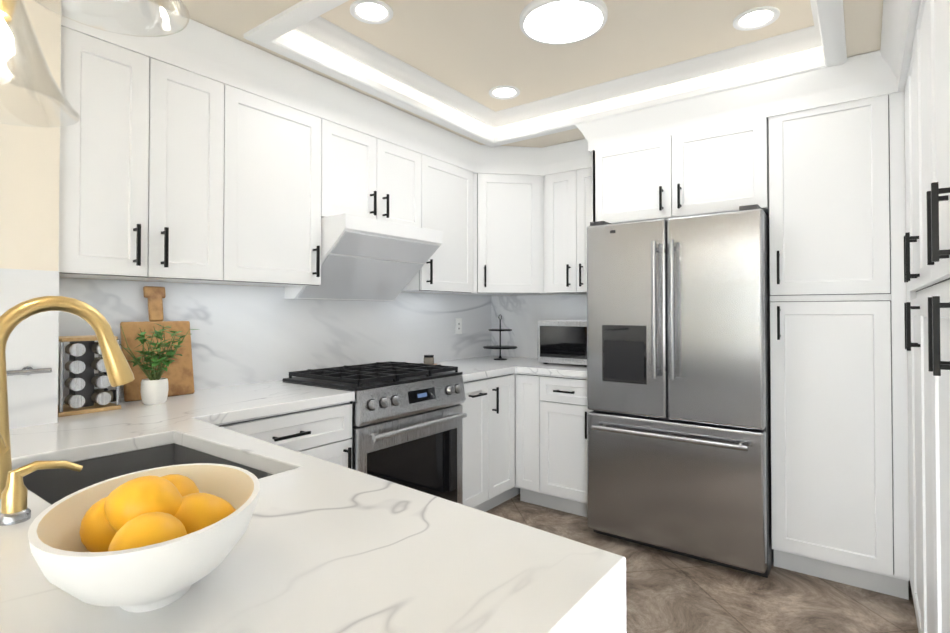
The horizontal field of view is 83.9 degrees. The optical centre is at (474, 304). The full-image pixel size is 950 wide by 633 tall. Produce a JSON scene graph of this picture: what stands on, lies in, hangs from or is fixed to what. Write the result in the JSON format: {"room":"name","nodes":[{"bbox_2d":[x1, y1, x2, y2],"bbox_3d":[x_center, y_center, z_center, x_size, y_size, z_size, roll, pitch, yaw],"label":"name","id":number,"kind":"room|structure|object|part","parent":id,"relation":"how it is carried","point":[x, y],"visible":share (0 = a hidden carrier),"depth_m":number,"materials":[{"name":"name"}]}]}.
{"room":"kitchen","nodes":[
{"label":"kitchen","id":0,"kind":"room"},
{"bbox_2d":[0,0,60,270],"bbox_3d":[-2.618,-0.075,0.416,0.480,2.700,3.600,-1,-1,36],"label":"wall","id":1,"kind":"structure","parent":0,"point":[29,191],"depth_m":1.67,"materials":[{"name":"paint"}]},
{"bbox_2d":[0,268,67,428],"bbox_3d":[-1.753,0.129,1.172,0.011,0.490,1.349,-1,-1,36],"label":"backsplash","id":2,"kind":"structure","parent":1,"relation":"attached to","point":[33,399],"depth_m":1.66,"materials":[{"name":"stone"}]},
{"bbox_2d":[6,366,51,375],"bbox_3d":[-1.522,0.204,1.437,0.046,0.028,0.590,-1,-1,36],"label":"towel bar","id":3,"kind":"object","parent":2,"relation":"attached to","point":[27,370],"visible":1,"depth_m":1.62,"materials":[{"name":"silver metal"}]},
{"bbox_2d":[68,278,491,398],"bbox_3d":[-0.751,-0.011,3.140,0.011,0.825,2.995,-1,-1,36],"label":"backsplash","id":4,"kind":"structure","parent":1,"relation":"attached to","point":[244,335],"depth_m":2.78,"materials":[{"name":"stone"}]},
{"bbox_2d":[455,318,461,333],"bbox_3d":[-0.122,0.163,3.977,0.008,0.116,0.072,-1,-1,36],"label":"electrical outlet plate","id":5,"kind":"object","parent":4,"relation":"attached to","point":[458,325],"visible":1,"depth_m":3.97,"materials":[{"name":"white plastic"}]},
{"bbox_2d":[59,277,485,295],"bbox_3d":[-0.770,-0.037,3.228,0.120,2.700,3.120,-1,-1,36],"label":"wall","id":6,"kind":"structure","parent":0,"point":[221,284],"depth_m":2.41,"materials":[{"name":"paint"}]},
{"bbox_2d":[58,26,472,292],"bbox_3d":[-0.803,-0.590,2.774,0.371,1.000,2.335,-1,-1,36],"label":"upper cabinet","id":7,"kind":"object","parent":6,"relation":"attached to","point":[169,173],"visible":0.85,"depth_m":2.17,"materials":[{"name":"white wood"}]},
{"bbox_2d":[284,214,441,300],"bbox_3d":[-0.597,-0.226,2.932,0.486,0.399,0.715,-1,-1,36],"label":"range hood","id":8,"kind":"object","parent":7,"relation":"attached to","point":[366,259],"visible":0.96,"depth_m":2.81,"materials":[{"name":"white metal"}]},
{"bbox_2d":[439,173,552,295],"bbox_3d":[0.202,-0.574,3.896,0.658,1.000,0.658,-1,-1,36],"label":"upper cabinet","id":9,"kind":"object","parent":6,"relation":"attached to","point":[508,250],"visible":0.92,"depth_m":3.67,"materials":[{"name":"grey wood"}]},
{"bbox_2d":[148,0,882,147],"bbox_3d":[-0.487,-1.260,0.787,3.450,0.280,6.700,-1,-1,36],"label":"ceiling","id":10,"kind":"structure","parent":0,"point":[477,50],"depth_m":2.46,"materials":[{"name":"paint"}]},
{"bbox_2d":[0,0,79,126],"bbox_3d":[-0.790,-0.724,0.867,0.236,0.789,0.236,-1,-1,36],"label":"pendant light","id":11,"kind":"object","parent":10,"relation":"hanging from","point":[7,44],"visible":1,"depth_m":0.87,"materials":[{"name":"clear glass"}]},
{"bbox_3d":[-0.790,-0.434,0.863,0.058,0.080,0.058,-1,-1,36],"label":"bulb","id":12,"kind":"part","parent":11,"relation":"part of","materials":[{"name":"white glass"}]},
{"bbox_2d":[34,0,189,36],"bbox_3d":[-0.586,-0.802,0.841,0.236,0.634,0.236,-1,-1,36],"label":"pendant light","id":13,"kind":"object","parent":10,"relation":"hanging from","point":[178,3],"visible":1,"depth_m":0.92,"materials":[{"name":"clear glass"}]},
{"bbox_2d":[244,0,348,47],"bbox_3d":[-0.124,-1.103,1.599,1.970,0.037,0.080,-1,-1,36],"label":"trim","id":14,"kind":"structure","parent":10,"relation":"attached to","point":[269,33],"depth_m":2.02,"materials":[{"name":"white paint"}]},
{"bbox_2d":[350,0,392,23],"bbox_3d":[-0.444,-1.254,2.271,0.184,0.010,0.184,-1,-1,36],"label":"recessed light","id":15,"kind":"object","parent":10,"relation":"in","point":[373,11],"visible":1,"depth_m":2.27,"materials":[{"name":"white plastic"}]},
{"bbox_2d":[267,40,495,146],"bbox_3d":[-0.384,-1.086,2.839,0.080,0.037,1.590,-1,-1,36],"label":"trim","id":16,"kind":"structure","parent":10,"relation":"attached to","point":[293,51],"depth_m":2.64,"materials":[{"name":"white paint"}]},
{"bbox_2d":[293,16,496,127],"bbox_3d":[-0.352,-1.215,2.811,0.068,0.074,1.500,-1,-1,36],"label":"light","id":17,"kind":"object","parent":10,"relation":"attached to","point":[334,36],"depth_m":2.71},
{"bbox_2d":[489,85,519,99],"bbox_3d":[0.173,-1.243,3.108,0.184,0.010,0.184,-1,-1,36],"label":"recessed light","id":18,"kind":"object","parent":10,"relation":"in","point":[503,92],"visible":1,"depth_m":3.11,"materials":[{"name":"white plastic"}]},
{"bbox_2d":[281,30,823,136],"bbox_3d":[0.377,-1.154,2.280,1.870,0.103,1.670,-1,-1,36],"label":"light","id":19,"kind":"object","parent":10,"relation":"attached to","point":[720,77],"depth_m":2.77,"materials":[{"name":"white plastic"}]},
{"bbox_2d":[519,0,607,44],"bbox_3d":[0.386,-1.244,2.318,0.380,0.030,0.380,-1,-1,36],"label":"recessed light","id":20,"kind":"object","parent":10,"relation":"in","point":[556,22],"visible":0.98,"depth_m":2.29,"materials":[{"name":"white plastic"}]},
{"bbox_2d":[496,60,819,145],"bbox_3d":[0.878,-1.084,2.959,1.970,0.037,0.080,-1,-1,36],"label":"trim","id":21,"kind":"structure","parent":10,"relation":"attached to","point":[565,125],"depth_m":2.85,"materials":[{"name":"white paint"}]},
{"bbox_2d":[497,28,821,126],"bbox_3d":[0.852,-1.213,2.925,1.870,0.074,0.068,-1,-1,36],"label":"light","id":22,"kind":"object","parent":10,"relation":"attached to","point":[794,41],"depth_m":2.80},
{"bbox_2d":[733,6,779,30],"bbox_3d":[1.236,-1.254,2.325,0.184,0.010,0.184,-1,-1,36],"label":"recessed light","id":23,"kind":"object","parent":10,"relation":"in","point":[756,18],"visible":1,"depth_m":2.32,"materials":[{"name":"white plastic"}]},
{"bbox_2d":[805,0,821,43],"bbox_3d":[1.099,-1.229,1.742,0.068,0.074,1.500,-1,-1,36],"label":"crown molding","id":24,"kind":"structure","parent":10,"relation":"attached to","point":[813,32],"depth_m":2.40,"materials":[{"name":"white paint"}]},
{"bbox_2d":[815,0,846,68],"bbox_3d":[1.138,-1.101,1.718,0.080,0.037,1.590,-1,-1,36],"label":"trim","id":25,"kind":"structure","parent":10,"relation":"attached to","point":[830,13],"depth_m":2.09,"materials":[{"name":"white paint"}]},
{"bbox_2d":[486,494,918,632],"bbox_3d":[-0.487,1.309,0.752,3.450,0.060,6.700,-1,-1,36],"label":"floor","id":26,"kind":"structure","parent":0,"point":[668,592],"depth_m":2.35,"materials":[{"name":"tile"}]},
{"bbox_2d":[216,402,351,468],"bbox_3d":[-1.032,0.865,2.198,0.661,0.869,0.851,-1,-1,36],"label":"base cabinet","id":27,"kind":"object","parent":26,"relation":"on","point":[323,433],"visible":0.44,"depth_m":2.20,"materials":[{"name":"white wood"}]},
{"bbox_2d":[282,361,466,504],"bbox_3d":[-0.499,0.825,2.818,0.639,0.964,0.770,-1,-1,36],"label":"range","id":28,"kind":"object","parent":26,"relation":"on","point":[407,424],"visible":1,"depth_m":2.66,"materials":[{"name":"grey metal"}]},
{"bbox_3d":[-0.295,0.893,2.666,0.002,0.425,0.660,-1,-1,36],"label":"door glass","id":29,"kind":"part","parent":28,"relation":"part of","materials":[{"name":"black glass"}]},
{"bbox_2d":[460,373,519,511],"bbox_3d":[0.039,0.884,3.653,0.661,0.869,1.210,-1,-1,36],"label":"base cabinet","id":30,"kind":"object","parent":26,"relation":"on","point":[488,404],"visible":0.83,"depth_m":3.24,"materials":[{"name":"white wood"}]},
{"bbox_2d":[515,373,592,516],"bbox_3d":[0.653,0.883,3.542,0.578,0.869,0.661,-1,-1,36],"label":"base cabinet","id":31,"kind":"object","parent":26,"relation":"on","point":[551,411],"visible":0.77,"depth_m":3.33,"materials":[{"name":"white wood"}]},
{"bbox_2d":[587,204,773,577],"bbox_3d":[1.194,0.422,3.005,0.886,1.775,0.838,-1,-1,36],"label":"fridge","id":32,"kind":"object","parent":26,"relation":"on","point":[678,397],"visible":0.96,"depth_m":2.67,"materials":[{"name":"grey metal"}]},
{"bbox_3d":[0.804,0.008,2.862,0.245,0.830,0.002,-1,-1,36],"label":"panel","id":33,"kind":"part","parent":32,"relation":"part of","materials":[{"name":"silver metal"}]},
{"bbox_2d":[768,91,909,599],"bbox_3d":[1.825,0.107,2.670,0.521,2.396,0.691,-1,-1,36],"label":"pantry cabinet","id":34,"kind":"object","parent":26,"relation":"on","point":[839,412],"visible":0.88,"depth_m":2.42,"materials":[{"name":"white wood"}]},
{"bbox_2d":[904,6,927,632],"bbox_3d":[1.736,0.093,1.579,0.628,2.396,0.846,-1,-1,36],"label":"tall cabinet","id":35,"kind":"object","parent":26,"relation":"on","point":[914,86],"depth_m":1.82,"materials":[{"name":"white wood"}]},
{"bbox_2d":[920,0,949,632],"bbox_3d":[1.231,0.083,0.894,0.628,2.396,0.858,-1,-1,36],"label":"tall cabinet","id":36,"kind":"object","parent":26,"relation":"on","point":[927,233],"depth_m":1.32,"materials":[{"name":"white wood"}]},
{"bbox_3d":[-0.602,0.848,1.009,1.522,0.869,0.668,-1,-1,36],"label":"base cabinet","id":37,"kind":"object","parent":26,"relation":"on","visible":0},
{"bbox_2d":[0,456,263,632],"bbox_3d":[-0.914,0.825,0.768,1.828,0.910,0.508,-1,-1,36],"label":"countertop","id":38,"kind":"structure","parent":37,"relation":"on","point":[29,603],"depth_m":0.64,"materials":[{"name":"stone"}]},
{"bbox_2d":[0,460,82,525],"bbox_3d":[-0.769,0.324,0.940,0.044,0.096,0.120,-1,-1,36],"label":"soap dispenser","id":39,"kind":"object","parent":38,"relation":"on","point":[15,509],"visible":1,"depth_m":0.90,"materials":[{"name":"gold metal"}]},
{"bbox_2d":[0,296,134,498],"bbox_3d":[-0.862,0.178,1.105,0.107,0.392,0.281,-1,-1,36],"label":"faucet","id":40,"kind":"object","parent":38,"relation":"on","point":[118,370],"visible":0.92,"depth_m":1.09,"materials":[{"name":"gold metal"}]},
{"bbox_2d":[10,356,539,463],"bbox_3d":[-0.512,0.417,2.787,0.808,0.040,3.270,-1,-1,36],"label":"countertop","id":41,"kind":"structure","parent":37,"relation":"on","point":[135,426],"depth_m":1.88,"materials":[{"name":"stone"}]},
{"bbox_2d":[58,335,120,416],"bbox_3d":[-1.436,0.251,1.932,0.190,0.268,0.190,-1,-1,36],"label":"spice rack","id":42,"kind":"object","parent":41,"relation":"on","point":[84,396],"visible":0.62,"depth_m":1.90,"materials":[{"name":"brown wood"}]},
{"bbox_2d":[120,286,194,401],"bbox_3d":[-1.335,0.156,2.225,0.091,0.465,0.270,-1,-1,36],"label":"cutting board","id":43,"kind":"object","parent":41,"relation":"on","point":[178,374],"visible":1,"depth_m":2.23,"materials":[{"name":"brown wood"}]},
{"bbox_2d":[120,323,199,404],"bbox_3d":[-1.230,0.230,2.072,0.209,0.315,0.253,-1,-1,36],"label":"potted plant","id":44,"kind":"object","parent":41,"relation":"on","point":[154,388],"visible":1,"depth_m":2.05,"materials":[{"name":"green plant"}]},
{"bbox_2d":[424,355,436,364],"bbox_3d":[-0.307,0.372,3.514,0.110,0.070,0.110,-1,-1,36],"label":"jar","id":45,"kind":"object","parent":41,"relation":"on","point":[428,359],"visible":0.69,"depth_m":3.48,"materials":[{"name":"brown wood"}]},
{"bbox_2d":[483,314,516,359],"bbox_3d":[0.189,0.244,3.970,0.260,0.339,0.260,-1,-1,36],"label":"tiered stand","id":46,"kind":"object","parent":41,"relation":"on","point":[500,346],"visible":1,"depth_m":3.94,"materials":[{"name":"black metal"}]},
{"bbox_2d":[537,320,586,364],"bbox_3d":[0.735,0.260,3.627,0.505,0.297,0.364,-1,-1,36],"label":"microwave","id":47,"kind":"object","parent":41,"relation":"on","point":[562,341],"visible":0.46,"depth_m":3.52,"materials":[{"name":"silver metal"}]},
{"bbox_2d":[164,416,433,495],"bbox_3d":[-0.588,0.834,1.440,2.100,0.910,0.180,-1,-1,36],"label":"countertop","id":48,"kind":"structure","parent":37,"relation":"on","point":[206,437],"depth_m":1.46,"materials":[{"name":"stone"}]},
{"bbox_2d":[23,443,272,504],"bbox_3d":[-0.781,0.522,1.241,0.650,0.210,0.440,-1,-1,36],"label":"sink","id":49,"kind":"object","parent":48,"relation":"in","point":[51,486],"visible":0.04,"depth_m":1.45,"materials":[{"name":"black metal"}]},
{"bbox_2d":[190,456,625,632],"bbox_3d":[-0.224,0.825,0.817,0.774,0.910,0.390,-1,-1,36],"label":"countertop","id":50,"kind":"structure","parent":37,"relation":"on","point":[322,546],"depth_m":0.74,"materials":[{"name":"stone"}]},
{"bbox_2d":[28,463,259,612],"bbox_3d":[-0.411,0.293,0.686,0.306,0.150,0.276,-1,-1,36],"label":"fruit bowl","id":51,"kind":"object","parent":50,"relation":"on","point":[151,539],"visible":1,"depth_m":0.63,"materials":[{"name":"ceramic"}]},
{"bbox_2d":[528,360,586,377],"bbox_3d":[0.684,0.427,3.541,0.523,0.040,0.637,-1,-1,36],"label":"countertop","id":52,"kind":"structure","parent":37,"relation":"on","point":[554,369],"depth_m":3.33,"materials":[{"name":"stone"}]},
{"bbox_2d":[501,108,908,474],"bbox_3d":[1.524,-0.035,3.401,3.370,2.700,0.120,-1,-1,36],"label":"wall","id":53,"kind":"structure","parent":0,"point":[906,292],"depth_m":2.79,"materials":[{"name":"paint"}]},
{"bbox_2d":[492,294,586,357],"bbox_3d":[0.609,0.169,3.989,1.170,0.488,0.011,-1,-1,36],"label":"backsplash","id":54,"kind":"structure","parent":53,"relation":"attached to","point":[521,314],"depth_m":4.13,"materials":[{"name":"stone"}]},
{"bbox_2d":[543,167,592,293],"bbox_3d":[0.763,-0.578,3.661,0.520,1.000,0.371,-1,-1,36],"label":"upper cabinet","id":55,"kind":"object","parent":53,"relation":"attached to","point":[567,207],"visible":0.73,"depth_m":3.59,"materials":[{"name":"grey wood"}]},
{"bbox_2d":[592,117,768,223],"bbox_3d":[1.244,0.113,3.093,0.916,2.396,0.701,-1,-1,36],"label":"upper cabinet","id":56,"kind":"object","parent":53,"relation":"attached to","point":[722,168],"visible":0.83,"depth_m":2.82,"materials":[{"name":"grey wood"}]},
{"bbox_2d":[61,0,920,175],"bbox_3d":[0.331,-1.011,2.164,2.310,0.175,2.687,-1,-1,36],"label":"crown molding","id":57,"kind":"structure","parent":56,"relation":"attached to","point":[195,47],"depth_m":2.49,"materials":[{"name":"white paint"}]}
]}

